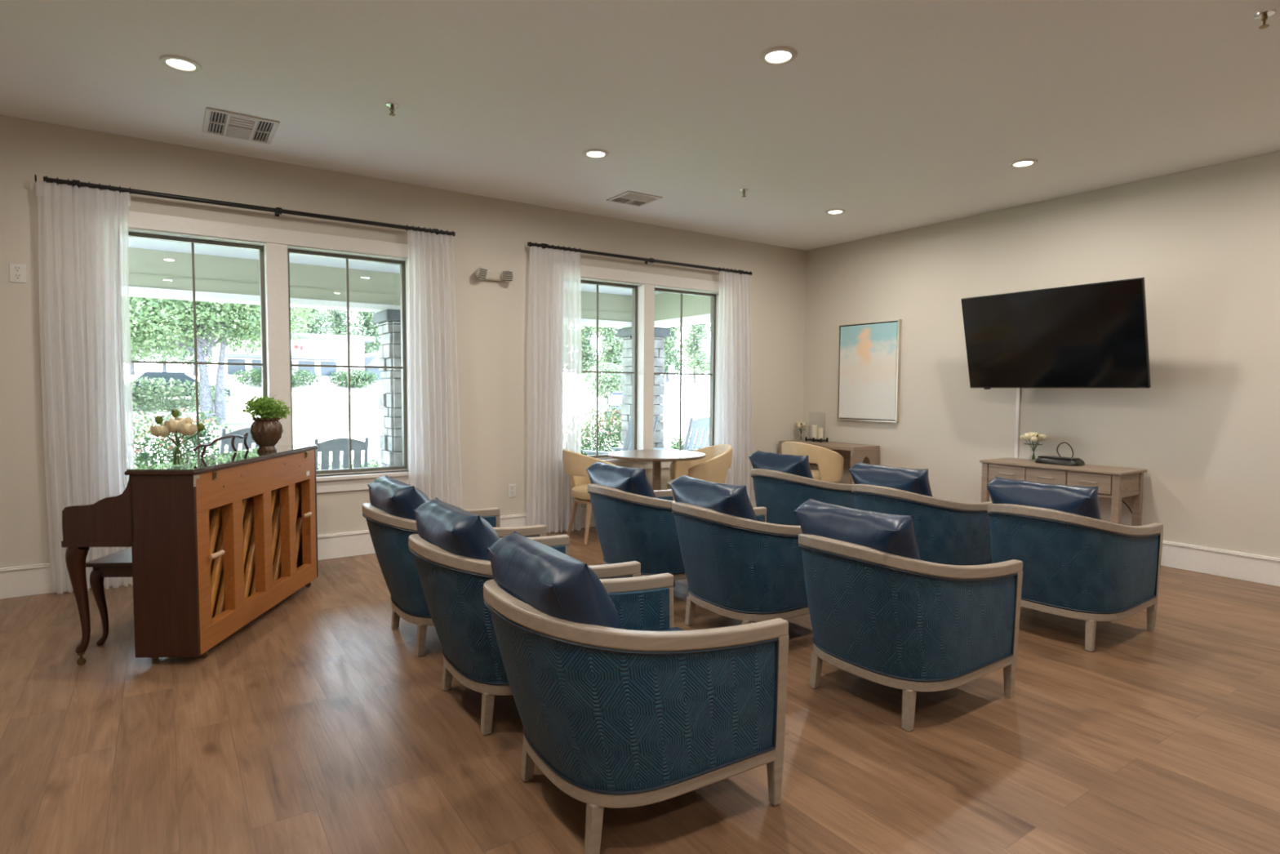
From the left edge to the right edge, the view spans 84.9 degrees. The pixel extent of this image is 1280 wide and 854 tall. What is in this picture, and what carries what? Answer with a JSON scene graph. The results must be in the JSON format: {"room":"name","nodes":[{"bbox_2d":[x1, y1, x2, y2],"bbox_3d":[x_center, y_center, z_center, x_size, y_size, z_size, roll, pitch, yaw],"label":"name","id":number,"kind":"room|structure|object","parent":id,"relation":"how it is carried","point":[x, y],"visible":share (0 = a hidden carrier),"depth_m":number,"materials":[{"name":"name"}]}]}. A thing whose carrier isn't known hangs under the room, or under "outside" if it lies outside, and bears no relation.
{"room":"care facility","nodes":[
{"label":"care facility","id":0,"kind":"room"},
{"bbox_2d":[249,417,283,452],"bbox_3d":[-2.308,0.047,4.325,0.181,0.208,0.181,-2,4,-34],"label":"pot","id":1,"kind":"object","parent":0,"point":[266,432],"depth_m":4.27,"materials":[{"name":"brown ceramic"}]},
{"bbox_2d":[128,237,664,295],"bbox_3d":[-4.364,-1.817,6.732,15.500,0.140,3.900,-2,4,-34],"label":"ceiling","id":2,"kind":"structure","parent":0,"point":[134,242],"depth_m":7.33,"materials":[{"name":"paint"}]},
{"bbox_2d":[128,247,711,321],"bbox_3d":[-4.771,-1.506,5.744,13.700,0.380,2.700,-2,4,-34],"label":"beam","id":3,"kind":"structure","parent":2,"relation":"attached to","point":[147,268],"depth_m":7.76,"materials":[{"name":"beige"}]},
{"bbox_2d":[128,286,710,328],"bbox_3d":[-4.769,-1.285,5.770,13.720,0.065,2.720,-2,4,-34],"label":"beam","id":4,"kind":"structure","parent":3,"relation":"attached to","point":[134,291],"depth_m":7.81,"materials":[{"name":"white"}]},
{"bbox_2d":[0,115,806,568],"bbox_3d":[-1.936,-0.436,5.986,9.400,3.170,0.200,-2,4,-34],"label":"wall","id":5,"kind":"structure","parent":0,"point":[491,233],"depth_m":5.79,"materials":[{"name":"paint"}]},
{"bbox_2d":[8,262,26,283],"bbox_3d":[-3.955,-0.979,4.447,0.080,0.120,0.009,-2,4,-34],"label":"wall outlet","id":6,"kind":"object","parent":5,"relation":"attached to","point":[17,272],"visible":1,"depth_m":4.45,"materials":[{"name":"white plastic"}]},
{"bbox_2d":[43,176,455,236],"bbox_3d":[-2.692,-1.603,5.205,2.664,0.052,0.124,-2,4,-34],"label":"curtain rod","id":7,"kind":"object","parent":5,"relation":"attached to","point":[277,211],"visible":0.91,"depth_m":5.03,"materials":[{"name":"black metal"}]},
{"bbox_2d":[34,174,134,594],"bbox_3d":[-3.612,-0.257,4.600,0.496,2.677,0.087,-2,4,-32],"label":"curtain","id":8,"kind":"object","parent":7,"relation":"hanging from","point":[85,327],"visible":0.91,"depth_m":4.57,"materials":[{"name":"white fabric"}]},
{"bbox_2d":[405,224,462,508],"bbox_3d":[-1.718,-0.315,5.890,0.452,2.677,0.091,-2,4,-32],"label":"curtain","id":9,"kind":"object","parent":7,"relation":"hanging from","point":[433,409],"visible":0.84,"depth_m":5.87,"materials":[{"name":"white fabric"}]},
{"bbox_2d":[128,210,408,493],"bbox_3d":[-2.784,-0.486,5.376,2.235,2.015,0.245,-2,4,-34],"label":"window","id":10,"kind":"structure","parent":5,"relation":"in","point":[274,249],"depth_m":5.33,"materials":[{"name":"paint"}]},
{"bbox_2d":[0,489,756,599],"bbox_3d":[-1.881,0.933,5.967,9.400,0.200,0.024,-2,4,-34],"label":"baseboard","id":11,"kind":"structure","parent":5,"relation":"attached to","point":[34,579],"depth_m":5.54,"materials":[{"name":"paint"}]},
{"bbox_2d":[475,266,514,282],"bbox_3d":[-1.291,-1.340,6.172,0.348,0.107,0.135,-2,4,-34],"label":"emergency light","id":12,"kind":"object","parent":5,"relation":"attached to","point":[482,273],"visible":1,"depth_m":6.19,"materials":[{"name":"beige plastic"}]},
{"bbox_2d":[507,484,515,497],"bbox_3d":[-1.176,0.586,6.439,0.080,0.120,0.009,-2,4,-34],"label":"wall outlet","id":13,"kind":"object","parent":5,"relation":"attached to","point":[511,487],"visible":1,"depth_m":6.43,"materials":[{"name":"white plastic"}]},
{"bbox_2d":[527,241,751,275],"bbox_3d":[0.097,-1.688,7.109,2.730,0.052,0.124,-2,4,-34],"label":"curtain rod","id":14,"kind":"object","parent":5,"relation":"attached to","point":[544,245],"visible":0.89,"depth_m":6.96,"materials":[{"name":"black metal"}]},
{"bbox_2d":[526,241,582,533],"bbox_3d":[-0.798,-0.343,6.524,0.556,2.677,0.097,-2,4,-34],"label":"curtain","id":15,"kind":"object","parent":14,"relation":"hanging from","point":[554,331],"visible":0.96,"depth_m":6.50,"materials":[{"name":"white fabric"}]},
{"bbox_2d":[714,266,752,506],"bbox_3d":[1.076,-0.400,7.798,0.546,2.677,0.099,-2,4,-34],"label":"curtain","id":16,"kind":"object","parent":14,"relation":"hanging from","point":[733,427],"visible":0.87,"depth_m":7.76,"materials":[{"name":"white fabric"}]},
{"bbox_2d":[580,265,719,469],"bbox_3d":[0.042,-0.572,7.305,2.260,2.015,0.245,-2,4,-34],"label":"window","id":17,"kind":"structure","parent":5,"relation":"in","point":[642,372],"depth_m":7.25,"materials":[{"name":"paint"}]},
{"bbox_2d":[0,506,1279,853],"bbox_3d":[0.649,1.306,2.276,9.400,0.120,9.000,-2,4,-34],"label":"floor","id":18,"kind":"structure","parent":0,"point":[318,725],"depth_m":2.65,"materials":[{"name":"brown wood"}]},
{"bbox_2d":[85,546,132,645],"bbox_3d":[-2.723,0.908,4.024,0.370,0.447,0.765,0,3,-3],"label":"piano bench","id":19,"kind":"object","parent":18,"relation":"on","point":[117,564],"visible":0.2,"depth_m":3.66,"materials":[{"name":"brown wood"}]},
{"bbox_2d":[61,432,318,665],"bbox_3d":[-2.490,0.591,4.106,0.651,1.073,1.494,0,3,-3],"label":"upright piano","id":20,"kind":"object","parent":18,"relation":"on","point":[215,548],"visible":0.99,"depth_m":3.48,"materials":[{"name":"brown wood"}]},
{"bbox_2d":[126,444,316,471],"bbox_3d":[-2.346,0.168,4.091,0.310,0.009,1.474,0,3,-3],"label":"sheet","id":21,"kind":"object","parent":20,"relation":"on","point":[221,459],"visible":0.8,"depth_m":3.80,"materials":[{"name":"glass"}]},
{"bbox_2d":[242,393,291,452],"bbox_3d":[-2.303,-0.033,4.332,0.273,0.366,0.251,-2,4,-34],"label":"potted fern","id":22,"kind":"object","parent":21,"relation":"on","point":[266,430],"visible":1,"depth_m":4.27,"materials":[{"name":"green plant"}]},
{"bbox_3d":[-2.288,0.135,3.463,0.104,0.125,0.104,-2,4,-34],"label":"glass vase","id":23,"kind":"object","parent":21,"relation":"on","visible":0},
{"bbox_2d":[150,408,206,465],"bbox_3d":[-2.281,0.049,3.449,0.182,0.278,0.177,1,3,9],"label":"bouquet","id":24,"kind":"object","parent":23,"relation":"in","point":[185,426],"visible":1,"depth_m":3.43,"materials":[{"name":"beige plant"}]},
{"bbox_2d":[361,475,546,656],"bbox_3d":[-1.053,0.711,3.876,0.890,0.877,0.700,-2,4,-34],"label":"armchair","id":25,"kind":"object","parent":18,"relation":"on","point":[389,515],"visible":0.41,"depth_m":3.54,"materials":[{"name":"blue fabric"}]},
{"bbox_2d":[368,475,430,519],"bbox_3d":[-1.238,0.510,3.740,0.339,0.467,0.546,-2,4,-34],"label":"cushion","id":26,"kind":"object","parent":25,"relation":"on","point":[393,499],"depth_m":3.50,"materials":[{"name":"blue leather"}]},
{"bbox_2d":[408,497,640,735],"bbox_3d":[-0.541,0.757,3.076,0.890,0.877,0.700,-2,4,-33],"label":"armchair","id":27,"kind":"object","parent":18,"relation":"on","point":[451,556],"visible":0.48,"depth_m":2.74,"materials":[{"name":"blue fabric"}]},
{"bbox_2d":[414,498,499,560],"bbox_3d":[-0.727,0.556,2.941,0.339,0.467,0.546,-2,4,-33],"label":"cushion","id":28,"kind":"object","parent":27,"relation":"on","point":[455,533],"depth_m":2.71,"materials":[{"name":"blue leather"}]},
{"bbox_2d":[562,448,617,545],"bbox_3d":[-0.385,0.607,6.384,0.642,0.824,0.663,-1,3,-26],"label":"barrel chair","id":29,"kind":"object","parent":18,"relation":"on","point":[575,464],"visible":0.5,"depth_m":6.16,"materials":[{"name":"beige leather"}]},
{"bbox_2d":[483,530,788,853],"bbox_3d":[-0.062,0.799,2.341,0.890,0.877,0.700,-2,4,-32],"label":"armchair","id":30,"kind":"object","parent":18,"relation":"on","point":[619,705],"visible":1,"depth_m":2.04,"materials":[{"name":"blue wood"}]},
{"bbox_2d":[488,532,623,628],"bbox_3d":[-0.252,0.598,2.212,0.339,0.467,0.546,-2,4,-32],"label":"cushion","id":31,"kind":"object","parent":30,"relation":"on","point":[556,589],"depth_m":1.99,"materials":[{"name":"blue leather"}]},
{"bbox_2d":[586,461,686,580],"bbox_3d":[0.091,0.673,4.711,0.890,0.877,0.700,-2,4,-35],"label":"armchair","id":32,"kind":"object","parent":18,"relation":"on","point":[634,522],"visible":0.7,"depth_m":4.37,"materials":[{"name":"blue fabric"}]},
{"bbox_2d":[586,462,656,497],"bbox_3d":[-0.091,0.473,4.570,0.339,0.467,0.546,-2,4,-35],"label":"cushion","id":33,"kind":"object","parent":32,"relation":"on","point":[627,482],"depth_m":4.35,"materials":[{"name":"blue leather"}]},
{"bbox_2d":[608,449,706,490],"bbox_3d":[0.158,0.629,6.692,0.930,0.752,0.930,-2,4,-34],"label":"round table","id":34,"kind":"object","parent":18,"relation":"on","point":[656,456],"visible":0.62,"depth_m":6.62,"materials":[{"name":"laminate"}]},
{"bbox_2d":[666,444,732,501],"bbox_3d":[0.579,0.586,6.873,0.642,0.824,0.663,-1,3,-17],"label":"barrel chair","id":35,"kind":"object","parent":18,"relation":"on","point":[713,468],"visible":0.41,"depth_m":6.67,"materials":[{"name":"beige leather"}]},
{"bbox_2d":[669,474,809,625],"bbox_3d":[0.619,0.716,3.966,0.890,0.877,0.700,-2,4,-33],"label":"armchair","id":36,"kind":"object","parent":18,"relation":"on","point":[738,564],"visible":0.84,"depth_m":3.64,"materials":[{"name":"blue fabric"}]},
{"bbox_2d":[670,475,757,520],"bbox_3d":[0.432,0.515,3.832,0.339,0.467,0.546,-2,4,-33],"label":"cushion","id":37,"kind":"object","parent":36,"relation":"on","point":[726,502],"depth_m":3.62,"materials":[{"name":"blue leather"}]},
{"bbox_2d":[748,450,854,525],"bbox_3d":[1.326,0.630,5.649,0.890,0.877,0.700,-2,4,-35],"label":"armchair","id":38,"kind":"object","parent":18,"relation":"on","point":[782,482],"visible":0.62,"depth_m":5.33,"materials":[{"name":"blue fabric"}]},
{"bbox_2d":[749,450,813,479],"bbox_3d":[1.145,0.430,5.508,0.339,0.467,0.546,-2,4,-35],"label":"cushion","id":39,"kind":"object","parent":38,"relation":"on","point":[792,466],"depth_m":5.32,"materials":[{"name":"blue leather"}]},
{"bbox_2d":[781,441,844,483],"bbox_3d":[1.861,0.555,7.597,0.642,0.824,0.663,-2,4,-37],"label":"barrel chair","id":40,"kind":"object","parent":18,"relation":"on","point":[830,463],"visible":0.53,"depth_m":7.30,"materials":[{"name":"beige leather"}]},
{"bbox_2d":[778,439,879,484],"bbox_3d":[2.127,0.566,7.974,0.440,0.765,1.080,-2,4,-34],"label":"desk","id":41,"kind":"object","parent":18,"relation":"on","point":[851,453],"visible":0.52,"depth_m":7.62,"materials":[{"name":"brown wood"}]},
{"bbox_2d":[804,411,828,442],"bbox_3d":[2.067,-0.002,8.179,0.120,0.346,0.250,-2,4,-34],"label":"candle holder","id":42,"kind":"object","parent":41,"relation":"on","point":[813,439],"visible":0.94,"depth_m":8.15,"materials":[{"name":"black metal"}]},
{"bbox_2d":[793,497,1022,731],"bbox_3d":[1.138,0.764,3.130,0.890,0.877,0.700,-2,4,-35],"label":"armchair","id":43,"kind":"object","parent":18,"relation":"on","point":[881,613],"visible":1,"depth_m":2.84,"materials":[{"name":"blue fabric"}]},
{"bbox_2d":[795,499,920,559],"bbox_3d":[0.955,0.564,2.991,0.339,0.467,0.546,-2,4,-35],"label":"cushion","id":44,"kind":"object","parent":43,"relation":"on","point":[887,536],"depth_m":2.82,"materials":[{"name":"blue leather"}]},
{"bbox_2d":[848,461,992,565],"bbox_3d":[1.872,0.680,4.771,0.890,0.877,0.700,-2,4,-35],"label":"armchair","id":45,"kind":"object","parent":18,"relation":"on","point":[949,532],"visible":0.59,"depth_m":4.45,"materials":[{"name":"blue fabric"}]},
{"bbox_2d":[849,462,933,497],"bbox_3d":[1.689,0.480,4.633,0.339,0.467,0.546,-2,4,-35],"label":"cushion","id":46,"kind":"object","parent":45,"relation":"on","point":[910,482],"depth_m":4.47,"materials":[{"name":"blue leather"}]},
{"bbox_2d":[979,457,1146,525],"bbox_3d":[3.518,0.692,5.910,0.475,0.752,1.125,-2,4,-34],"label":"console table","id":47,"kind":"object","parent":18,"relation":"on","point":[1116,483],"visible":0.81,"depth_m":5.59,"materials":[{"name":"grey wood"}]},
{"bbox_2d":[1035,441,1084,466],"bbox_3d":[3.564,0.221,5.941,0.210,0.194,0.356,-2,4,-34],"label":"tray","id":48,"kind":"object","parent":47,"relation":"on","point":[1052,460],"visible":1,"depth_m":5.87,"materials":[{"name":"metal"}]},
{"bbox_3d":[3.470,0.248,6.170,0.068,0.105,0.068,-2,4,-34],"label":"glass vase","id":49,"kind":"object","parent":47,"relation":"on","visible":0},
{"bbox_2d":[1019,431,1048,459],"bbox_3d":[3.474,0.168,6.172,0.210,0.242,0.204,-2,4,-34],"label":"bunch","id":50,"kind":"object","parent":49,"relation":"in","point":[1033,436],"visible":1,"depth_m":6.13,"materials":[{"name":"beige plant"}]},
{"bbox_2d":[986,475,1163,651],"bbox_3d":[2.421,0.725,4.004,0.890,0.877,0.700,-2,4,-37],"label":"armchair","id":51,"kind":"object","parent":18,"relation":"on","point":[1078,564],"visible":0.91,"depth_m":3.71,"materials":[{"name":"blue fabric"}]},
{"bbox_2d":[987,476,1101,519],"bbox_3d":[2.242,0.525,3.859,0.339,0.467,0.546,-2,4,-37],"label":"cushion","id":52,"kind":"object","parent":51,"relation":"on","point":[1077,503],"depth_m":3.72,"materials":[{"name":"blue leather"}]},
{"bbox_2d":[0,0,1279,250],"bbox_3d":[0.668,-1.875,2.105,9.800,0.150,9.400,-2,4,-34],"label":"ceiling","id":53,"kind":"structure","parent":0,"point":[895,115],"depth_m":3.98,"materials":[{"name":"paint"}]},
{"bbox_2d":[159,54,202,72],"bbox_3d":[-2.400,-1.896,3.658,0.190,0.010,0.190,-2,4,-34],"label":"recessed light","id":54,"kind":"object","parent":53,"relation":"in","point":[178,63],"visible":1,"depth_m":3.65,"materials":[{"name":"white plastic"}]},
{"bbox_2d":[202,106,279,144],"bbox_3d":[-2.591,-1.942,4.536,0.400,0.014,0.480,-2,4,-34],"label":"ceiling vent","id":55,"kind":"object","parent":53,"relation":"in","point":[216,122],"visible":1,"depth_m":4.51,"materials":[{"name":"white plastic"}]},
{"bbox_2d":[385,102,399,115],"bbox_3d":[-1.481,-1.895,4.182,0.076,0.058,0.076,-2,4,-34],"label":"sprinkler","id":56,"kind":"object","parent":53,"relation":"attached to","point":[392,105],"visible":1,"depth_m":4.17,"materials":[{"name":"silver metal"}]},
{"bbox_2d":[582,148,608,158],"bbox_3d":[-0.317,-1.956,5.017,0.190,0.010,0.190,-2,4,-34],"label":"recessed light","id":57,"kind":"object","parent":53,"relation":"in","point":[593,153],"visible":1,"depth_m":5.00,"materials":[{"name":"white plastic"}]},
{"bbox_2d":[606,191,662,207],"bbox_3d":[-0.051,-2.015,6.196,0.360,0.015,0.360,-2,4,-34],"label":"ceiling vent","id":58,"kind":"object","parent":53,"relation":"in","point":[628,197],"visible":1,"depth_m":6.17,"materials":[{"name":"white plastic"}]},
{"bbox_2d":[759,46,797,65],"bbox_3d":[0.699,-1.871,3.533,0.190,0.010,0.190,-2,4,-34],"label":"recessed light","id":59,"kind":"object","parent":53,"relation":"in","point":[776,55],"visible":1,"depth_m":3.52,"materials":[{"name":"white plastic"}]},
{"bbox_2d":[825,208,845,214],"bbox_3d":[1.842,-2.028,6.599,0.190,0.010,0.190,-2,4,-34],"label":"recessed light","id":60,"kind":"object","parent":53,"relation":"in","point":[832,211],"visible":1,"depth_m":6.59,"materials":[{"name":"white plastic"}]},
{"bbox_2d":[1008,158,1037,168],"bbox_3d":[2.831,-1.946,5.170,0.190,0.010,0.190,-2,4,-34],"label":"recessed light","id":61,"kind":"object","parent":53,"relation":"in","point":[1028,162],"visible":1,"depth_m":5.15,"materials":[{"name":"white plastic"}]},
{"bbox_2d":[1253,8,1275,29],"bbox_3d":[2.784,-1.812,3.119,0.076,0.058,0.076,-2,4,-34],"label":"sprinkler","id":62,"kind":"object","parent":53,"relation":"attached to","point":[1264,15],"visible":1,"depth_m":3.11,"materials":[{"name":"silver metal"}]},
{"bbox_2d":[804,436,828,442],"bbox_3d":[2.066,0.146,8.187,0.120,0.050,0.250,-2,4,-34],"label":"tray","id":63,"kind":"object","parent":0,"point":[813,439],"depth_m":8.15,"materials":[{"name":"black metal"}]},
{"bbox_2d":[802,151,1279,558],"bbox_3d":[4.622,-0.338,4.898,0.200,3.170,9.400,-2,4,-34],"label":"wall","id":64,"kind":"structure","parent":0,"point":[1204,242],"depth_m":5.72,"materials":[{"name":"paint"}]},
{"bbox_2d":[836,319,901,422],"bbox_3d":[2.520,-0.611,7.745,0.046,1.090,0.800,-2,4,-34],"label":"framed painting","id":65,"kind":"object","parent":64,"relation":"attached to","point":[868,355],"visible":1,"depth_m":7.71},
{"bbox_2d":[1013,387,1020,457],"bbox_3d":[3.464,-0.146,6.415,0.014,0.860,0.032,-2,4,-34],"label":"cord cover","id":66,"kind":"object","parent":64,"relation":"attached to","point":[1018,389],"visible":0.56,"depth_m":6.42,"materials":[{"name":"paint"}]},
{"bbox_2d":[960,277,1151,389],"bbox_3d":[3.499,-0.727,5.883,0.491,0.825,1.450,-2,4,-32],"label":"television","id":67,"kind":"object","parent":64,"relation":"attached to","point":[1090,335],"visible":1,"depth_m":5.69,"materials":[{"name":"black metal"}]},
{"bbox_2d":[1160,540,1279,586],"bbox_3d":[4.527,1.028,4.900,0.024,0.200,8.980,-2,4,-34],"label":"baseboard","id":68,"kind":"structure","parent":64,"relation":"attached to","point":[1265,570],"depth_m":5.20,"materials":[{"name":"paint"}]},
{"label":"outside","id":69,"kind":"structure","parent":0,"visible":0},
{"bbox_2d":[213,422,252,425],"bbox_3d":[-17.450,-0.005,30.696,6.800,0.300,6.800,-2,4,-34],"label":"lawn","id":70,"kind":"structure","parent":69,"point":[237,423],"depth_m":30.27,"materials":[{"name":"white plant"}]},
{"bbox_2d":[128,296,320,425],"bbox_3d":[-20.222,-5.680,27.563,14.880,11.419,8.084,-2,4,-40],"label":"shade tree","id":71,"kind":"object","parent":70,"relation":"on","point":[244,324],"visible":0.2,"depth_m":29.28,"materials":[{"name":"green plant"}]},
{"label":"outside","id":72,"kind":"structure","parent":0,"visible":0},
{"bbox_2d":[317,446,705,470],"bbox_3d":[6.682,0.644,19.494,100.000,0.070,6.350,-2,4,-34],"label":"lawn","id":73,"kind":"structure","parent":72,"point":[704,446],"depth_m":14.36,"materials":[{"name":"green plant"}]},
{"bbox_2d":[133,406,231,467],"bbox_3d":[-6.207,0.467,8.628,2.092,1.406,1.289,-2,4,-34],"label":"shrub","id":74,"kind":"object","parent":73,"relation":"on","point":[142,456],"visible":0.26,"depth_m":8.73,"materials":[{"name":"green plant"}]},
{"bbox_2d":[317,457,380,470],"bbox_3d":[-3.980,0.767,9.746,1.775,0.712,0.724,-2,4,-34],"label":"shrub","id":75,"kind":"object","parent":73,"relation":"on","point":[372,460],"visible":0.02,"depth_m":9.82,"materials":[{"name":"green plant"}]},
{"bbox_2d":[581,403,623,455],"bbox_3d":[-0.677,0.279,12.538,2.067,1.435,1.216,-2,4,-39],"label":"shrub","id":76,"kind":"object","parent":73,"relation":"on","point":[616,435],"visible":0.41,"depth_m":12.39,"materials":[{"name":"green plant"}]},
{"bbox_2d":[666,431,695,449],"bbox_3d":[0.744,0.549,12.314,0.618,0.926,0.587,-2,4,-34],"label":"shrub","id":77,"kind":"object","parent":73,"relation":"on","point":[677,443],"visible":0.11,"depth_m":12.24,"materials":[{"name":"green plant"}]},
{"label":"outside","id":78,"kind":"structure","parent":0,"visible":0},
{"bbox_2d":[317,443,706,466],"bbox_3d":[9.034,0.407,24.911,150.000,0.350,0.150,-2,4,-34],"label":"kerb","id":79,"kind":"object","parent":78,"point":[665,445],"depth_m":14.79,"materials":[{"name":"concrete"}]},
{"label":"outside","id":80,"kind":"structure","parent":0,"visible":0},
{"bbox_2d":[131,370,709,467],"bbox_3d":[-15.079,-3.424,60.079,150.000,3.450,85.500,-2,4,-34],"label":"parking lot","id":81,"kind":"structure","parent":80,"point":[320,410],"depth_m":35.86,"materials":[{"name":"grey concrete"}]},
{"bbox_2d":[130,306,151,374],"bbox_3d":[-33.851,-8.391,46.126,4.052,10.252,3.224,3,4,40],"label":"tree","id":82,"kind":"object","parent":81,"relation":"on","point":[139,358],"visible":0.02,"depth_m":46.70,"materials":[{"name":"green plant"}]},
{"bbox_2d":[146,298,182,372],"bbox_3d":[-36.775,-10.040,53.734,4.147,12.694,3.719,1,3,18],"label":"tree","id":83,"kind":"object","parent":81,"relation":"on","point":[166,359],"visible":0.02,"depth_m":53.76,"materials":[{"name":"green plant"}]},
{"bbox_2d":[132,372,231,404],"bbox_3d":[-21.841,-1.824,32.804,4.416,1.485,1.840,-2,4,-37],"label":"car","id":84,"kind":"object","parent":81,"relation":"on","point":[182,376],"visible":0.34,"depth_m":32.06,"materials":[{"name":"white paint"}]},
{"bbox_2d":[132,375,243,416],"bbox_3d":[-22.355,-1.254,30.194,9.194,1.936,1.574,-2,4,-34],"label":"shrub","id":85,"kind":"object","parent":81,"relation":"on","point":[161,394],"visible":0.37,"depth_m":30.93,"materials":[{"name":"green plant"}]},
{"bbox_2d":[168,303,213,375],"bbox_3d":[-31.034,-7.762,48.654,3.020,8.760,3.901,-2,4,-34],"label":"tree","id":86,"kind":"object","parent":81,"relation":"on","point":[185,353],"visible":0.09,"depth_m":48.18,"materials":[{"name":"green plant"}]},
{"bbox_2d":[231,367,321,386],"bbox_3d":[-19.487,-2.700,37.624,4.433,1.198,1.313,-2,4,-34],"label":"shrub","id":87,"kind":"object","parent":81,"relation":"on","point":[258,380],"visible":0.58,"depth_m":37.39,"materials":[{"name":"green plant"}]},
{"bbox_2d":[212,332,375,380],"bbox_3d":[-20.647,-4.058,41.678,7.900,2.620,7.300,-2,4,-34],"label":"office building","id":88,"kind":"structure","parent":81,"relation":"on","point":[314,348],"depth_m":39.72,"materials":[{"name":"white"}]},
{"bbox_2d":[292,306,331,334],"bbox_3d":[-24.085,-8.747,50.942,2.971,10.562,4.373,-2,4,-34],"label":"tree","id":89,"kind":"object","parent":81,"relation":"on","point":[317,327],"visible":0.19,"depth_m":50.73,"materials":[{"name":"green plant"}]},
{"bbox_2d":[318,309,360,336],"bbox_3d":[-25.334,-8.922,58.934,3.373,10.042,4.598,-2,4,-34],"label":"tree","id":90,"kind":"object","parent":81,"relation":"on","point":[336,320],"visible":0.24,"depth_m":58.27,"materials":[{"name":"green plant"}]},
{"bbox_2d":[328,368,380,388],"bbox_3d":[-16.267,-2.764,39.838,2.798,1.166,1.236,-2,4,-34],"label":"shrub","id":91,"kind":"object","parent":81,"relation":"on","point":[357,378],"visible":0.91,"depth_m":39.66,"materials":[{"name":"green plant"}]},
{"bbox_2d":[351,311,381,353],"bbox_3d":[-20.513,-7.972,53.310,2.899,8.806,4.206,-1,3,-21],"label":"tree","id":92,"kind":"object","parent":81,"relation":"on","point":[367,325],"visible":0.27,"depth_m":52.83,"materials":[{"name":"green plant"}]},
{"bbox_2d":[364,351,383,380],"bbox_3d":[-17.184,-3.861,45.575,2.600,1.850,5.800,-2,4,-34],"label":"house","id":93,"kind":"structure","parent":81,"relation":"on","point":[371,358],"depth_m":43.15,"materials":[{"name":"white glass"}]},
{"bbox_2d":[581,325,595,381],"bbox_3d":[-5.080,-7.522,62.205,2.531,7.141,3.646,-2,4,-39],"label":"tree","id":94,"kind":"object","parent":81,"relation":"on","point":[588,359],"visible":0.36,"depth_m":61.50,"materials":[{"name":"green plant"}]},
{"bbox_2d":[582,361,626,404],"bbox_3d":[-2.066,-2.868,45.639,3.672,2.741,2.866,-2,4,-34],"label":"shrub","id":95,"kind":"object","parent":81,"relation":"on","point":[609,383],"visible":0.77,"depth_m":44.96,"materials":[{"name":"green plant"}]},
{"bbox_2d":[591,326,623,375],"bbox_3d":[-2.224,-7.666,56.094,2.766,8.115,4.091,-2,4,-34],"label":"tree","id":96,"kind":"object","parent":81,"relation":"on","point":[615,345],"visible":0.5,"depth_m":55.54,"materials":[{"name":"green plant"}]},
{"bbox_2d":[605,391,626,423],"bbox_3d":[-0.500,-0.791,30.851,1.840,1.485,4.416,0,3,0],"label":"car","id":97,"kind":"object","parent":81,"relation":"on","point":[615,397],"visible":0.2,"depth_m":29.39,"materials":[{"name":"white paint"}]},
{"bbox_2d":[668,365,674,415],"bbox_3d":[1.955,-2.264,43.597,0.400,3.100,0.120,-2,4,-34],"label":"road sign","id":98,"kind":"object","parent":81,"relation":"on","point":[671,368],"visible":1,"depth_m":43.55,"materials":[{"name":"metal"}]},
{"bbox_2d":[662,325,685,382],"bbox_3d":[2.305,-6.923,56.841,2.965,6.609,3.646,0,3,-8],"label":"tree","id":99,"kind":"object","parent":81,"relation":"on","point":[670,354],"visible":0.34,"depth_m":56.29,"materials":[{"name":"green plant"}]},
{"bbox_2d":[677,323,710,382],"bbox_3d":[5.177,-8.827,65.979,2.733,9.461,3.994,-2,4,-34],"label":"tree","id":100,"kind":"object","parent":81,"relation":"on","point":[694,361],"visible":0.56,"depth_m":65.52,"materials":[{"name":"green plant"}]},
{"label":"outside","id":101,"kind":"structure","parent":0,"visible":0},
{"bbox_3d":[-4.548,1.224,6.206,14.450,0.200,2.950,-2,4,-34],"label":"floor","id":102,"kind":"structure","parent":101,"visible":0},
{"bbox_2d":[218,426,258,453],"bbox_3d":[-3.933,0.539,6.921,0.914,1.110,0.700,3,4,41],"label":"rocking chair","id":103,"kind":"object","parent":102,"relation":"on","point":[242,432],"visible":0.07,"depth_m":6.56,"materials":[{"name":"grey paint"}]},
{"bbox_2d":[314,436,368,470],"bbox_3d":[-3.193,0.584,7.399,0.616,0.977,0.804,-2,4,-31],"label":"rocking chair","id":104,"kind":"object","parent":102,"relation":"on","point":[335,446],"visible":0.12,"depth_m":7.14,"materials":[{"name":"grey paint"}]},
{"bbox_2d":[373,309,402,466],"bbox_3d":[-2.855,-0.193,8.586,0.630,2.395,0.630,-2,4,-34],"label":"stone column","id":105,"kind":"structure","parent":102,"relation":"on","point":[388,320],"depth_m":8.29,"materials":[{"name":"grey stone"}]},
{"bbox_2d":[582,415,658,454],"bbox_3d":[-0.234,0.412,9.383,0.942,1.143,0.721,3,4,36],"label":"rocking chair","id":106,"kind":"object","parent":102,"relation":"on","point":[628,441],"visible":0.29,"depth_m":9.06,"materials":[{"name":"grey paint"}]},
{"bbox_2d":[617,327,670,448],"bbox_3d":[0.044,-0.281,10.564,0.590,2.395,0.590,-2,4,-34],"label":"stone column","id":107,"kind":"structure","parent":102,"relation":"on","point":[660,333],"depth_m":10.43,"materials":[{"name":"stone"}]},
{"bbox_2d":[653,417,709,449],"bbox_3d":[0.686,0.399,10.035,0.700,1.110,0.914,-2,4,-40],"label":"rocking chair","id":108,"kind":"object","parent":102,"relation":"on","point":[701,423],"visible":0.33,"depth_m":9.73,"materials":[{"name":"grey paint"}]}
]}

